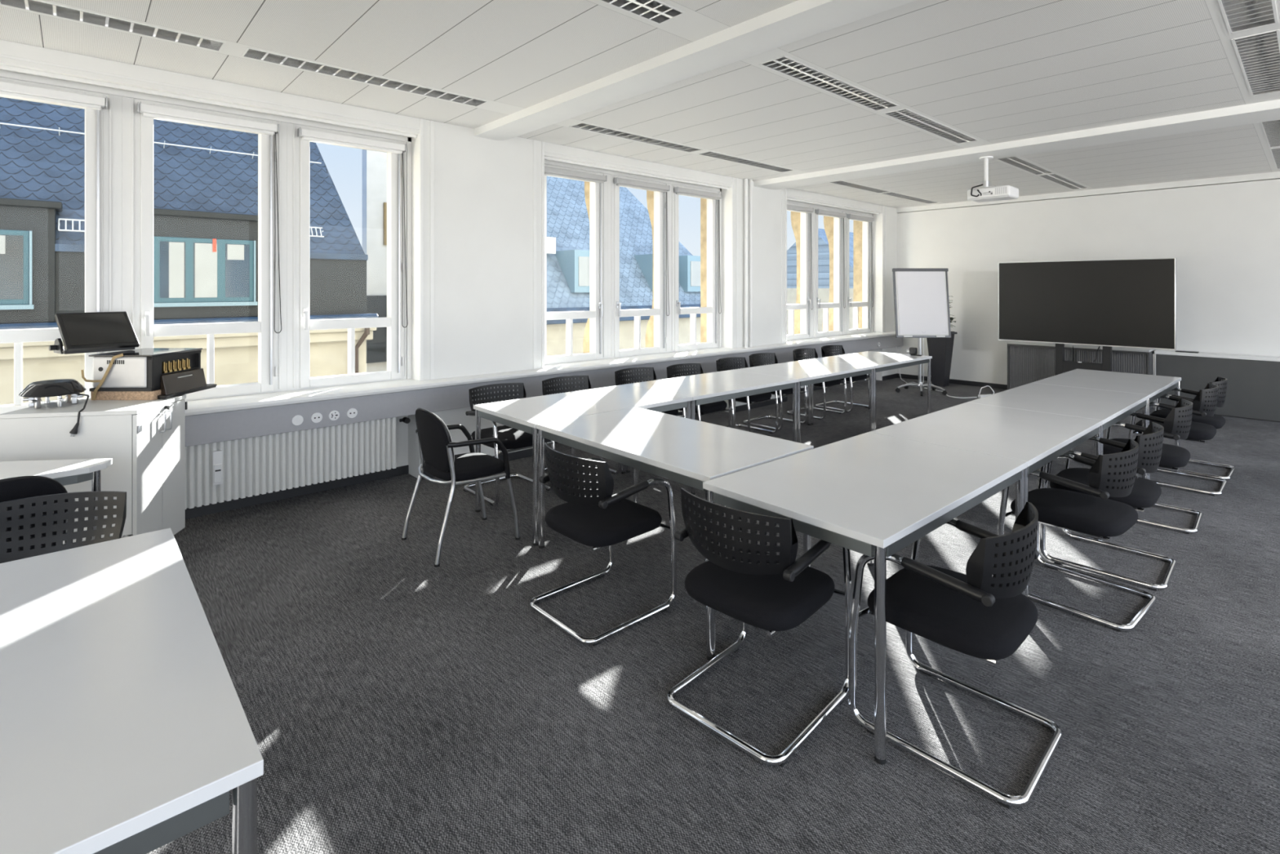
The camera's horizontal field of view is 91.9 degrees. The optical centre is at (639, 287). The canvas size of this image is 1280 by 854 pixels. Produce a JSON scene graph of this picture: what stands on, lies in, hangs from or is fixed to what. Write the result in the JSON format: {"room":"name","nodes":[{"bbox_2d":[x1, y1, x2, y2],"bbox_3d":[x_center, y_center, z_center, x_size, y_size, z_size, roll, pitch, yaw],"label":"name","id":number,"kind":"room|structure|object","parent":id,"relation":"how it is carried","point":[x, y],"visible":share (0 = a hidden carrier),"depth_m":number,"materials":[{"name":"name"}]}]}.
{"room":"conference room","nodes":[
{"label":"conference room","id":0,"kind":"room"},
{"bbox_2d":[0,39,897,505],"bbox_3d":[-0.597,0.070,6.365,13.707,2.975,0.397,0,0,-42],"label":"wall","id":1,"kind":"structure","parent":0,"point":[483,187],"depth_m":5.41,"materials":[{"name":"white paint"}]},
{"bbox_2d":[0,77,122,413],"bbox_3d":[-3.624,-0.232,3.611,0.922,2.020,0.179,0,0,-42],"label":"window","id":2,"kind":"structure","parent":1,"relation":"in","point":[110,118],"depth_m":3.82,"materials":[{"name":"white paint"}]},
{"bbox_2d":[0,80,107,354],"bbox_3d":[-3.580,-0.235,3.554,0.790,1.866,0.067,0,0,-42],"label":"roller blind","id":3,"kind":"object","parent":2,"relation":"attached to","point":[11,90],"visible":0.98,"depth_m":3.69,"materials":[{"name":"white plastic"}]},
{"bbox_2d":[122,97,286,400],"bbox_3d":[-2.942,-0.232,4.235,0.926,2.020,0.179,0,0,-42],"label":"window","id":4,"kind":"structure","parent":1,"relation":"in","point":[137,129],"depth_m":4.14,"materials":[{"name":"white paint"}]},
{"bbox_2d":[137,102,281,384],"bbox_3d":[-2.883,-0.235,4.191,0.809,1.866,0.067,0,0,-42],"label":"roller blind","id":5,"kind":"object","parent":4,"relation":"attached to","point":[152,111],"visible":1,"depth_m":4.27,"materials":[{"name":"white plastic"}]},
{"bbox_2d":[185,417,410,509],"bbox_3d":[-2.533,1.208,4.410,1.710,0.400,0.312,0,0,-42],"label":"radiator","id":6,"kind":"object","parent":1,"relation":"attached to","point":[220,472],"visible":0.8,"depth_m":4.32,"materials":[{"name":"white metal"}]},
{"bbox_2d":[286,123,406,391],"bbox_3d":[-2.262,-0.232,4.856,0.916,2.020,0.179,0,0,-42],"label":"window","id":7,"kind":"structure","parent":1,"relation":"in","point":[299,324],"depth_m":4.62,"materials":[{"name":"white paint"}]},
{"bbox_2d":[297,127,408,373],"bbox_3d":[-2.205,-0.235,4.810,0.807,1.866,0.067,0,0,-42],"label":"roller blind","id":8,"kind":"object","parent":7,"relation":"attached to","point":[306,134],"visible":1,"depth_m":4.95,"materials":[{"name":"white plastic"}]},
{"bbox_2d":[0,53,885,381],"bbox_3d":[0.047,-0.305,6.811,10.899,2.125,0.207,0,0,-42],"label":"trim","id":9,"kind":"structure","parent":1,"relation":"attached to","point":[5,73],"depth_m":5.08,"materials":[{"name":"white paint"}]},
{"bbox_2d":[185,331,895,416],"bbox_3d":[-0.560,0.782,6.177,13.507,0.048,0.365,0,0,-42],"label":"window sill","id":10,"kind":"structure","parent":1,"relation":"attached to","point":[201,406],"depth_m":5.07,"materials":[{"name":"stone"}]},
{"bbox_2d":[185,373,897,519],"bbox_3d":[-0.612,1.523,6.234,13.507,0.070,0.249,0,0,-42],"label":"baseboard","id":11,"kind":"structure","parent":1,"relation":"attached to","point":[195,512],"depth_m":4.75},
{"bbox_2d":[185,335,902,446],"bbox_3d":[-0.497,0.905,6.108,13.507,0.195,0.112,0,0,-42],"label":"duct","id":12,"kind":"object","parent":1,"relation":"attached to","point":[204,428],"visible":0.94,"depth_m":4.70,"materials":[{"name":"white plastic"}]},
{"bbox_2d":[544,164,607,364],"bbox_3d":[-0.702,-0.232,6.281,0.922,2.020,0.179,0,0,-42],"label":"window","id":13,"kind":"structure","parent":1,"relation":"in","point":[593,314],"depth_m":6.46,"materials":[{"name":"white paint"}]},
{"bbox_2d":[544,166,607,354],"bbox_3d":[-0.658,-0.235,6.224,0.790,1.866,0.067,0,0,-42],"label":"roller blind","id":14,"kind":"object","parent":13,"relation":"attached to","point":[552,171],"visible":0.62,"depth_m":6.34,"materials":[{"name":"white fabric"}]},
{"bbox_2d":[607,173,669,358],"bbox_3d":[-0.020,-0.232,6.905,0.926,2.020,0.179,0,0,-42],"label":"window","id":15,"kind":"structure","parent":1,"relation":"in","point":[615,311],"depth_m":6.70,"materials":[{"name":"white paint"}]},
{"bbox_2d":[613,177,670,347],"bbox_3d":[0.039,-0.235,6.861,0.809,1.866,0.067,0,0,-42],"label":"roller blind","id":16,"kind":"object","parent":15,"relation":"attached to","point":[619,181],"visible":1,"depth_m":7.10,"materials":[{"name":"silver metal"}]},
{"bbox_2d":[669,183,719,352],"bbox_3d":[0.660,-0.232,7.526,0.916,2.020,0.179,0,0,-42],"label":"window","id":17,"kind":"structure","parent":1,"relation":"in","point":[675,309],"depth_m":7.43,"materials":[{"name":"white paint"}]},
{"bbox_2d":[674,186,721,342],"bbox_3d":[0.717,-0.235,7.480,0.807,1.866,0.067,0,0,-42],"label":"roller blind","id":18,"kind":"object","parent":17,"relation":"attached to","point":[682,191],"visible":1,"depth_m":7.72,"materials":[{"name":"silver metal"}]},
{"bbox_2d":[744,178,748,347],"bbox_3d":[1.341,-0.305,7.806,0.048,2.125,0.048,0,0,-42],"label":"pipe","id":19,"kind":"object","parent":1,"relation":"attached to","point":[746,180],"visible":1,"depth_m":7.79,"materials":[{"name":"metal"}]},
{"bbox_2d":[748,179,752,346],"bbox_3d":[1.407,-0.305,7.866,0.052,2.125,0.052,0,0,-42],"label":"pipe","id":20,"kind":"object","parent":1,"relation":"attached to","point":[750,251],"visible":1,"depth_m":7.85,"materials":[{"name":"metal"}]},
{"bbox_2d":[786,202,811,340],"bbox_3d":[2.204,-0.232,8.937,0.922,2.020,0.179,0,0,-42],"label":"window","id":21,"kind":"structure","parent":1,"relation":"in","point":[802,306],"depth_m":9.12,"materials":[{"name":"white paint"}]},
{"bbox_2d":[786,204,813,334],"bbox_3d":[2.256,-0.235,8.887,0.810,1.866,0.067,0,0,-42],"label":"roller blind","id":22,"kind":"object","parent":21,"relation":"attached to","point":[789,207],"visible":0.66,"depth_m":9.13,"materials":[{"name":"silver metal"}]},
{"bbox_2d":[811,206,844,337],"bbox_3d":[2.887,-0.232,9.560,0.926,2.020,0.179,0,0,-42],"label":"window","id":23,"kind":"structure","parent":1,"relation":"in","point":[836,304],"depth_m":9.58,"materials":[{"name":"white paint"}]},
{"bbox_2d":[815,208,846,331],"bbox_3d":[2.945,-0.235,9.517,0.809,1.866,0.067,0,0,-42],"label":"roller blind","id":24,"kind":"object","parent":23,"relation":"attached to","point":[822,212],"visible":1,"depth_m":9.76,"materials":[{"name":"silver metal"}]},
{"bbox_2d":[844,212,871,334],"bbox_3d":[3.567,-0.232,10.182,0.916,2.020,0.179,0,0,-42],"label":"window","id":25,"kind":"structure","parent":1,"relation":"in","point":[864,304],"depth_m":10.23,"materials":[{"name":"white paint"}]},
{"bbox_2d":[846,213,874,328],"bbox_3d":[3.623,-0.235,10.136,0.807,1.866,0.067,0,0,-42],"label":"roller blind","id":26,"kind":"object","parent":25,"relation":"attached to","point":[850,216],"visible":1,"depth_m":10.38,"materials":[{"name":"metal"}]},
{"bbox_2d":[0,0,1279,208],"bbox_3d":[2.034,-1.372,3.376,13.557,0.010,8.240,0,0,-42],"label":"ceiling","id":27,"kind":"structure","parent":0,"point":[990,72],"depth_m":3.94,"materials":[{"name":"paint"}]},
{"bbox_2d":[0,0,226,52],"bbox_3d":[-2.923,-1.405,3.019,1.493,0.082,0.182,0,0,-42],"label":"ceiling light","id":28,"kind":"object","parent":27,"relation":"attached to","point":[35,6],"visible":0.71,"depth_m":3.24,"materials":[{"name":"metal"}]},
{"bbox_2d":[240,47,488,106],"bbox_3d":[-1.735,-1.405,4.104,1.521,0.082,0.182,0,0,-42],"label":"ceiling light","id":29,"kind":"object","parent":27,"relation":"attached to","point":[251,53],"visible":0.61,"depth_m":4.05,"materials":[{"name":"metal"}]},
{"bbox_2d":[569,122,702,152],"bbox_3d":[0.009,-1.405,5.698,1.496,0.082,0.182,0,0,-42],"label":"ceiling light","id":30,"kind":"object","parent":27,"relation":"attached to","point":[583,126],"visible":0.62,"depth_m":5.68,"materials":[{"name":"metal"}]},
{"bbox_2d":[598,0,685,24],"bbox_3d":[-0.376,-1.405,2.655,1.463,0.082,0.188,0,0,-42],"label":"ceiling light","id":31,"kind":"object","parent":27,"relation":"attached to","point":[656,11],"visible":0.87,"depth_m":3.07,"materials":[{"name":"metal"}]},
{"bbox_2d":[474,0,915,140],"bbox_3d":[1.357,-1.344,2.562,0.370,0.087,7.953,0,0,-42],"label":"ceiling beam","id":32,"kind":"structure","parent":27,"relation":"attached to","point":[799,20],"depth_m":3.54,"materials":[{"name":"white paint"}]},
{"bbox_2d":[697,151,795,172],"bbox_3d":[1.194,-1.405,6.780,1.486,0.082,0.182,0,0,-42],"label":"ceiling light","id":33,"kind":"object","parent":27,"relation":"attached to","point":[713,154],"visible":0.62,"depth_m":6.78,"materials":[{"name":"metal"}]},
{"bbox_2d":[758,55,899,111],"bbox_3d":[1.338,-1.405,4.221,1.486,0.082,0.188,0,0,-42],"label":"ceiling light","id":34,"kind":"object","parent":27,"relation":"attached to","point":[784,64],"visible":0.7,"depth_m":4.16,"materials":[{"name":"metal"}]},
{"bbox_2d":[828,180,890,192],"bbox_3d":[2.969,-1.405,8.403,1.476,0.082,0.182,0,0,-42],"label":"ceiling light","id":35,"kind":"object","parent":27,"relation":"attached to","point":[842,182],"visible":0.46,"depth_m":8.46,"materials":[{"name":"metal"}]},
{"bbox_2d":[881,191,937,204],"bbox_3d":[4.162,-1.405,9.492,1.646,0.082,0.182,0,0,-42],"label":"ceiling light","id":36,"kind":"object","parent":27,"relation":"attached to","point":[891,193],"visible":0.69,"depth_m":9.50,"materials":[{"name":"metal"}]},
{"bbox_2d":[882,108,978,143],"bbox_3d":[2.527,-1.405,5.307,1.506,0.082,0.188,0,0,-42],"label":"ceiling light","id":37,"kind":"object","parent":27,"relation":"attached to","point":[907,116],"visible":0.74,"depth_m":5.26,"materials":[{"name":"metal"}]},
{"bbox_2d":[754,99,1279,189],"bbox_3d":[4.357,-1.344,5.304,0.650,0.087,7.953,0,0,-42],"label":"ceiling beam","id":38,"kind":"structure","parent":27,"relation":"attached to","point":[1266,111],"depth_m":5.63,"materials":[{"name":"white paint"}]},
{"bbox_2d":[967,155,1018,202],"bbox_3d":[3.557,-1.092,6.253,0.332,0.420,0.396,0,0,-42],"label":"projector","id":39,"kind":"object","parent":38,"relation":"attached to","point":[987,193],"visible":1,"depth_m":6.18,"materials":[{"name":"white plastic"}]},
{"bbox_2d":[997,156,1053,174],"bbox_3d":[4.317,-1.405,6.942,1.496,0.082,0.188,0,0,-42],"label":"ceiling light","id":40,"kind":"object","parent":27,"relation":"attached to","point":[1016,162],"visible":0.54,"depth_m":6.97,"materials":[{"name":"metal"}]},
{"bbox_2d":[1038,173,1088,189],"bbox_3d":[5.520,-1.405,8.042,1.616,0.082,0.188,0,0,-42],"label":"ceiling light","id":41,"kind":"object","parent":27,"relation":"attached to","point":[1055,178],"visible":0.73,"depth_m":8.03,"materials":[{"name":"metal"}]},
{"bbox_2d":[1217,0,1278,33],"bbox_3d":[2.651,-1.405,2.732,1.576,0.082,0.184,0,0,-42],"label":"ceiling light","id":42,"kind":"object","parent":27,"relation":"attached to","point":[1238,15],"visible":0.96,"depth_m":3.12,"materials":[{"name":"metal"}]},
{"bbox_2d":[1231,29,1279,96],"bbox_3d":[3.873,-1.405,3.848,1.486,0.082,0.184,0,0,-42],"label":"ceiling light","id":43,"kind":"object","parent":27,"relation":"attached to","point":[1258,55],"visible":0.84,"depth_m":3.75,"materials":[{"name":"metal"}]},
{"bbox_2d":[1260,120,1279,147],"bbox_3d":[5.660,-1.405,5.481,1.466,0.082,0.184,0,0,-42],"label":"ceiling light","id":44,"kind":"object","parent":27,"relation":"attached to","point":[1271,129],"visible":0.72,"depth_m":5.49,"materials":[{"name":"metal"}]},
{"bbox_2d":[146,377,1279,853],"bbox_3d":[2.019,1.618,3.429,13.807,0.120,8.540,0,0,-42],"label":"floor","id":45,"kind":"structure","parent":0,"point":[393,701],"depth_m":2.45,"materials":[{"name":"grey carpet"}]},
{"bbox_2d":[0,475,75,551],"bbox_3d":[-2.595,1.139,2.453,0.560,0.838,0.520,0,0,38],"label":"chair","id":46,"kind":"object","parent":45,"relation":"on","point":[22,486],"visible":0.13,"depth_m":2.39,"materials":[{"name":"black plastic"}]},
{"bbox_2d":[0,457,112,539],"bbox_3d":[-3.039,1.188,2.803,0.974,0.740,0.759,0,0,-42],"label":"table","id":47,"kind":"object","parent":45,"relation":"on","point":[66,472],"visible":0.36,"depth_m":2.82,"materials":[{"name":"white laminate"}]},
{"bbox_2d":[0,491,133,563],"bbox_3d":[-2.075,1.163,2.083,0.518,0.789,0.558,0,0,-27],"label":"chair","id":48,"kind":"object","parent":45,"relation":"on","point":[15,532],"visible":0.38,"depth_m":2.29,"materials":[{"name":"black plastic"}]},
{"bbox_2d":[0,394,187,543],"bbox_3d":[-2.888,1.092,3.332,0.633,0.932,0.473,0,0,-10],"label":"base cabinet","id":49,"kind":"object","parent":45,"relation":"on","point":[144,440],"visible":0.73,"depth_m":3.15,"materials":[{"name":"white laminate"}]},
{"bbox_2d":[18,378,88,436],"bbox_3d":[-3.036,0.622,3.207,0.270,0.247,0.482,0,0,-42],"label":"round device","id":50,"kind":"object","parent":49,"relation":"on","point":[33,392],"visible":1,"depth_m":3.22,"materials":[{"name":"black plastic"}]},
{"bbox_2d":[90,389,160,399],"bbox_3d":[-2.870,0.601,3.579,0.350,0.050,0.296,0,0,0],"label":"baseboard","id":51,"kind":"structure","parent":49,"relation":"on","point":[100,395],"depth_m":3.43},
{"bbox_2d":[88,347,217,399],"bbox_3d":[-2.849,0.500,3.649,0.401,0.251,0.456,0,0,0],"label":"machine","id":52,"kind":"object","parent":51,"relation":"on","point":[175,371],"visible":0.99,"depth_m":3.48,"materials":[{"name":"silver metal"}]},
{"bbox_2d":[48,311,139,354],"bbox_3d":[-3.189,0.260,3.610,0.223,0.223,0.373,0,0,33],"label":"screen","id":53,"kind":"object","parent":52,"relation":"on","point":[94,331],"visible":1,"depth_m":3.60,"materials":[{"name":"black plastic"}]},
{"bbox_2d":[80,353,123,399],"bbox_3d":[-2.968,0.494,3.416,0.231,0.259,0.007,0,0,0],"label":"strap","id":54,"kind":"object","parent":52,"relation":"hanging from","point":[101,381],"visible":1,"depth_m":3.41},
{"bbox_2d":[157,383,217,399],"bbox_3d":[-2.681,0.614,3.667,0.065,0.022,0.420,0,0,0],"label":"tray","id":55,"kind":"object","parent":52,"relation":"on","point":[166,394],"depth_m":3.61,"materials":[{"name":"black plastic"}]},
{"bbox_2d":[0,528,263,853],"bbox_3d":[-1.422,1.188,1.317,0.806,0.740,1.401,0,0,-42],"label":"conference table","id":56,"kind":"object","parent":45,"relation":"on","point":[125,728],"visible":1,"depth_m":1.20,"materials":[{"name":"white laminate"}]},
{"bbox_2d":[401,407,519,567],"bbox_3d":[-1.099,1.139,3.819,0.560,0.838,0.520,0,0,-41],"label":"chair","id":57,"kind":"object","parent":45,"relation":"on","point":[438,459],"visible":1,"depth_m":3.68,"materials":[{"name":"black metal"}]},
{"bbox_2d":[463,382,555,505],"bbox_3d":[-1.011,1.163,4.737,0.518,0.789,0.558,0,0,-42],"label":"chair","id":58,"kind":"object","parent":45,"relation":"on","point":[512,438],"visible":0.58,"depth_m":4.71,"materials":[{"name":"black plastic"}]},
{"bbox_2d":[542,375,621,479],"bbox_3d":[-0.521,1.163,5.157,0.518,0.789,0.558,0,0,-42],"label":"chair","id":59,"kind":"object","parent":45,"relation":"on","point":[549,385],"visible":0.34,"depth_m":5.33,"materials":[{"name":"black plastic"}]},
{"bbox_2d":[473,384,692,546],"bbox_3d":[-0.383,1.188,4.460,1.370,0.740,0.796,0,0,-42],"label":"conference table","id":60,"kind":"object","parent":45,"relation":"on","point":[523,415],"visible":0.77,"depth_m":4.29,"materials":[{"name":"white laminate"}]},
{"bbox_2d":[528,442,676,646],"bbox_3d":[-0.190,1.163,3.029,0.558,0.789,0.518,0,0,-42],"label":"chair","id":61,"kind":"object","parent":45,"relation":"on","point":[603,519],"visible":1,"depth_m":2.88,"materials":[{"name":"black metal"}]},
{"bbox_2d":[614,367,685,417],"bbox_3d":[0.058,1.163,5.720,0.518,0.789,0.558,0,0,-41],"label":"chair","id":62,"kind":"object","parent":45,"relation":"on","point":[620,375],"visible":0.24,"depth_m":5.89,"materials":[{"name":"black plastic"}]},
{"bbox_2d":[536,407,813,644],"bbox_3d":[0.137,1.188,3.449,0.795,0.740,1.391,0,0,-42],"label":"conference table","id":63,"kind":"object","parent":45,"relation":"on","point":[691,452],"visible":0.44,"depth_m":3.27,"materials":[{"name":"white laminate"}]},
{"bbox_2d":[666,363,734,428],"bbox_3d":[0.548,1.163,6.032,0.518,0.789,0.558,0,0,-42],"label":"chair","id":64,"kind":"object","parent":45,"relation":"on","point":[672,371],"visible":0.3,"depth_m":5.99,"materials":[{"name":"black plastic"}]},
{"bbox_2d":[626,369,798,494],"bbox_3d":[0.643,1.188,5.372,1.370,0.740,0.796,0,0,-42],"label":"conference table","id":65,"kind":"object","parent":45,"relation":"on","point":[717,386],"visible":0.59,"depth_m":5.27,"materials":[{"name":"white laminate"}]},
{"bbox_2d":[715,356,778,433],"bbox_3d":[1.096,1.163,6.588,0.518,0.789,0.558,0,0,-42],"label":"chair","id":66,"kind":"object","parent":45,"relation":"on","point":[721,362],"visible":0.42,"depth_m":6.55,"materials":[{"name":"black plastic"}]},
{"bbox_2d":[666,487,852,767],"bbox_3d":[0.447,1.163,2.351,0.518,0.789,0.558,0,0,44],"label":"chair","id":67,"kind":"object","parent":45,"relation":"on","point":[771,592],"visible":0.89,"depth_m":2.19,"materials":[{"name":"black plastic"}]},
{"bbox_2d":[742,352,807,430],"bbox_3d":[1.525,1.163,7.040,0.518,0.789,0.558,0,0,-42],"label":"chair","id":68,"kind":"object","parent":45,"relation":"on","point":[755,359],"visible":0.59,"depth_m":7.04,"materials":[{"name":"black plastic"}]},
{"bbox_2d":[732,359,875,443],"bbox_3d":[1.669,1.188,6.285,1.370,0.740,0.795,0,0,-42],"label":"conference table","id":69,"kind":"object","parent":45,"relation":"on","point":[808,372],"visible":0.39,"depth_m":6.16,"materials":[{"name":"white laminate"}]},
{"bbox_2d":[786,347,846,419],"bbox_3d":[2.159,1.163,7.599,0.518,0.789,0.558,0,0,-42],"label":"chair","id":70,"kind":"object","parent":45,"relation":"on","point":[799,354],"visible":0.42,"depth_m":7.57,"materials":[{"name":"black plastic"}]},
{"bbox_2d":[815,345,868,412],"bbox_3d":[2.631,1.163,8.017,0.518,0.789,0.558,0,0,-40],"label":"chair","id":71,"kind":"object","parent":45,"relation":"on","point":[826,350],"visible":0.37,"depth_m":8.03,"materials":[{"name":"black plastic"}]},
{"bbox_2d":[702,431,1027,764],"bbox_3d":[1.040,1.188,2.751,1.370,0.740,0.795,0,0,-41],"label":"conference table","id":72,"kind":"object","parent":45,"relation":"on","point":[869,494],"visible":0.78,"depth_m":2.51,"materials":[{"name":"white laminate"}]},
{"bbox_2d":[810,351,932,430],"bbox_3d":[2.696,1.188,7.198,1.370,0.740,0.795,0,0,-42],"label":"conference table","id":73,"kind":"object","parent":45,"relation":"on","point":[882,361],"visible":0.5,"depth_m":7.03,"materials":[{"name":"white laminate"}]},
{"bbox_2d":[892,268,957,395],"bbox_3d":[4.201,0.636,9.178,0.724,1.842,0.699,0,0,-41],"label":"flip chart","id":74,"kind":"object","parent":45,"relation":"on","point":[921,295],"visible":0.98,"depth_m":9.17,"materials":[{"name":"white paint"}]},
{"bbox_2d":[926,296,955,386],"bbox_3d":[4.772,0.847,9.754,0.374,1.421,0.416,0,0,-42],"label":"potted plant","id":75,"kind":"object","parent":45,"relation":"on","point":[940,349],"visible":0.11,"depth_m":9.72,"materials":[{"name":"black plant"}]},
{"bbox_2d":[848,502,1062,808],"bbox_3d":[1.117,1.163,2.190,0.518,0.789,0.558,0,0,-43],"label":"chair","id":76,"kind":"object","parent":45,"relation":"on","point":[983,613],"visible":0.9,"depth_m":2.05,"materials":[{"name":"black plastic"}]},
{"bbox_2d":[870,402,1102,597],"bbox_3d":[2.073,1.188,3.656,1.370,0.740,0.795,0,0,-41],"label":"conference table","id":77,"kind":"object","parent":45,"relation":"on","point":[1037,438],"visible":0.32,"depth_m":3.53,"materials":[{"name":"white laminate"}]},
{"bbox_2d":[1006,341,1077,389],"bbox_3d":[5.788,1.178,8.882,0.453,0.759,0.807,0,0,-42],"label":"base cabinet","id":78,"kind":"object","parent":45,"relation":"on","point":[1028,362],"visible":0.44,"depth_m":8.82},
{"bbox_2d":[967,382,1149,479],"bbox_3d":[3.106,1.188,4.562,1.370,0.740,0.795,0,0,-41],"label":"conference table","id":79,"kind":"object","parent":45,"relation":"on","point":[1109,406],"visible":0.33,"depth_m":4.44,"materials":[{"name":"white laminate"}]},
{"bbox_2d":[997,439,1156,631],"bbox_3d":[2.214,1.163,3.137,0.518,0.789,0.558,0,0,-38],"label":"chair","id":80,"kind":"object","parent":45,"relation":"on","point":[1093,514],"visible":0.78,"depth_m":2.99,"materials":[{"name":"black plastic"}]},
{"bbox_2d":[998,257,1176,375],"bbox_3d":[5.619,0.608,7.897,0.770,1.900,1.864,0,0,-42],"label":"display screen","id":81,"kind":"object","parent":45,"relation":"on","point":[1127,303],"visible":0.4,"depth_m":7.78,"materials":[{"name":"black glass"}]},
{"bbox_2d":[1031,368,1181,479],"bbox_3d":[4.138,1.188,5.467,1.370,0.740,0.795,0,0,-41],"label":"conference table","id":82,"kind":"object","parent":45,"relation":"on","point":[1156,386],"visible":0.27,"depth_m":5.36,"materials":[{"name":"white laminate"}]},
{"bbox_2d":[1040,422,1177,591],"bbox_3d":[2.660,1.163,3.517,0.518,0.789,0.558,0,0,-44],"label":"chair","id":83,"kind":"object","parent":45,"relation":"on","point":[1145,492],"visible":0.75,"depth_m":3.39,"materials":[{"name":"black plastic"}]},
{"bbox_2d":[1073,344,1155,409],"bbox_3d":[6.337,1.178,8.281,0.453,0.759,0.805,0,0,-42],"label":"base cabinet","id":84,"kind":"object","parent":45,"relation":"on","point":[1126,360],"visible":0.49,"depth_m":8.05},
{"bbox_2d":[1075,350,1146,374],"bbox_3d":[6.197,1.180,8.153,0.021,0.655,0.752,0,0,-42],"label":"radiator","id":85,"kind":"object","parent":84,"relation":"hanging from","point":[1122,361],"depth_m":8.05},
{"bbox_2d":[1089,399,1203,533],"bbox_3d":[3.472,1.163,4.248,0.518,0.789,0.558,0,0,-44],"label":"chair","id":86,"kind":"object","parent":45,"relation":"on","point":[1177,424],"visible":0.63,"depth_m":4.04,"materials":[{"name":"black plastic"}]},
{"bbox_2d":[1128,382,1227,496],"bbox_3d":[4.308,1.163,4.961,0.518,0.789,0.558,0,0,-42],"label":"chair","id":87,"kind":"object","parent":45,"relation":"on","point":[1205,402],"visible":0.64,"depth_m":4.75,"materials":[{"name":"black plastic"}]},
{"bbox_2d":[1149,376,1235,479],"bbox_3d":[4.726,1.163,5.330,0.518,0.789,0.558,0,0,-41],"label":"chair","id":88,"kind":"object","parent":45,"relation":"on","point":[1218,421],"visible":0.46,"depth_m":5.17,"materials":[{"name":"black plastic"}]},
{"bbox_2d":[1152,349,1279,422],"bbox_3d":[8.182,1.188,6.426,0.250,0.740,4.420,0,0,-42],"label":"wall panel","id":89,"kind":"object","parent":45,"relation":"on","point":[1253,383],"depth_m":7.43,"materials":[{"name":"grey paint"}]},
{"bbox_2d":[700,198,862,342],"bbox_3d":[-0.737,0.170,6.519,13.707,3.175,0.220,0,0,-42],"label":"wall","id":90,"kind":"structure","parent":0,"point":[857,225],"depth_m":8.06,"materials":[{"name":"stone"}]},
{"bbox_2d":[582,181,589,352],"bbox_3d":[-0.503,-0.252,6.747,0.114,2.140,0.240,0,0,-42],"label":"trim","id":91,"kind":"structure","parent":90,"relation":"attached to","point":[586,335],"depth_m":6.74,"materials":[{"name":"stone"}]},
{"bbox_2d":[644,190,653,346],"bbox_3d":[0.181,-0.252,7.372,0.100,2.140,0.240,0,0,-42],"label":"trim","id":92,"kind":"structure","parent":90,"relation":"attached to","point":[649,338],"depth_m":7.35,"materials":[{"name":"stone"}]},
{"bbox_2d":[791,211,799,333],"bbox_3d":[2.404,-0.252,9.403,0.114,2.140,0.240,0,0,-42],"label":"trim","id":93,"kind":"structure","parent":90,"relation":"attached to","point":[795,216],"depth_m":9.35,"materials":[{"name":"stone"}]},
{"bbox_2d":[822,216,833,330],"bbox_3d":[3.087,-0.252,10.027,0.100,2.140,0.240,0,0,-42],"label":"trim","id":94,"kind":"structure","parent":90,"relation":"attached to","point":[828,221],"depth_m":9.97,"materials":[{"name":"stone"}]},
{"bbox_2d":[897,178,1279,384],"bbox_3d":[7.075,0.139,7.982,0.200,2.838,8.240,0,0,-42],"label":"wall","id":95,"kind":"structure","parent":0,"point":[1224,239],"depth_m":8.33,"materials":[{"name":"white paint"}]},
{"bbox_2d":[897,373,1007,389],"bbox_3d":[5.066,1.523,10.022,0.014,0.070,1.843,0,0,-42],"label":"baseboard","id":96,"kind":"structure","parent":95,"relation":"attached to","point":[903,375],"depth_m":9.87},
{"bbox_2d":[896,171,1279,213],"bbox_3d":[7.068,-1.328,7.976,0.218,0.078,8.240,0,0,-42],"label":"trim","id":97,"kind":"structure","parent":95,"relation":"attached to","point":[1276,175],"depth_m":8.47,"materials":[{"name":"white paint"}]},
{"bbox_3d":[-14.743,12.708,30.959,140.000,0.300,54.400,0,0,-42],"label":"ground","id":98,"kind":"structure","parent":0,"visible":0},
{"bbox_2d":[0,97,377,404],"bbox_3d":[-16.750,1.558,11.549,18.850,22.000,12.350,0,0,-42],"label":"neighbouring building","id":99,"kind":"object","parent":98,"relation":"on","point":[206,178],"visible":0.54,"depth_m":11.44,"materials":[{"name":"blue tile"}]},
{"bbox_2d":[168,241,184,297],"bbox_3d":[-8.354,-0.312,11.159,0.220,1.000,0.006,0,0,-42],"label":"blind","id":100,"kind":"object","parent":99,"relation":"hanging from","point":[176,249],"depth_m":11.16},
{"bbox_2d":[195,243,217,297],"bbox_3d":[-8.029,-0.312,11.456,0.340,1.000,0.006,0,0,-42],"label":"blind","id":101,"kind":"object","parent":99,"relation":"hanging from","point":[206,254],"depth_m":11.45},
{"bbox_2d":[226,244,244,260],"bbox_3d":[-7.686,-0.667,11.769,0.270,0.290,0.006,0,0,-42],"label":"blind","id":102,"kind":"object","parent":99,"relation":"hanging from","point":[234,251],"depth_m":11.76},
{"bbox_2d":[362,149,386,372],"bbox_3d":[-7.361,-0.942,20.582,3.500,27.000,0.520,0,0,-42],"label":"house","id":103,"kind":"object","parent":98,"relation":"on","point":[374,162],"visible":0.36,"depth_m":19.49,"materials":[{"name":"paint"}]},
{"bbox_2d":[546,176,700,355],"bbox_3d":[-2.845,3.858,23.646,10.500,17.400,9.250,0,0,-42],"label":"neighbouring building","id":104,"kind":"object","parent":98,"relation":"on","point":[567,217],"visible":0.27,"depth_m":20.91,"materials":[{"name":"stone"}]},
{"bbox_2d":[786,228,853,334],"bbox_3d":[14.625,4.458,41.810,12.000,16.200,8.600,0,0,-42],"label":"house","id":105,"kind":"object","parent":98,"relation":"on","point":[823,243],"visible":0.02,"depth_m":37.11,"materials":[{"name":"stone"}]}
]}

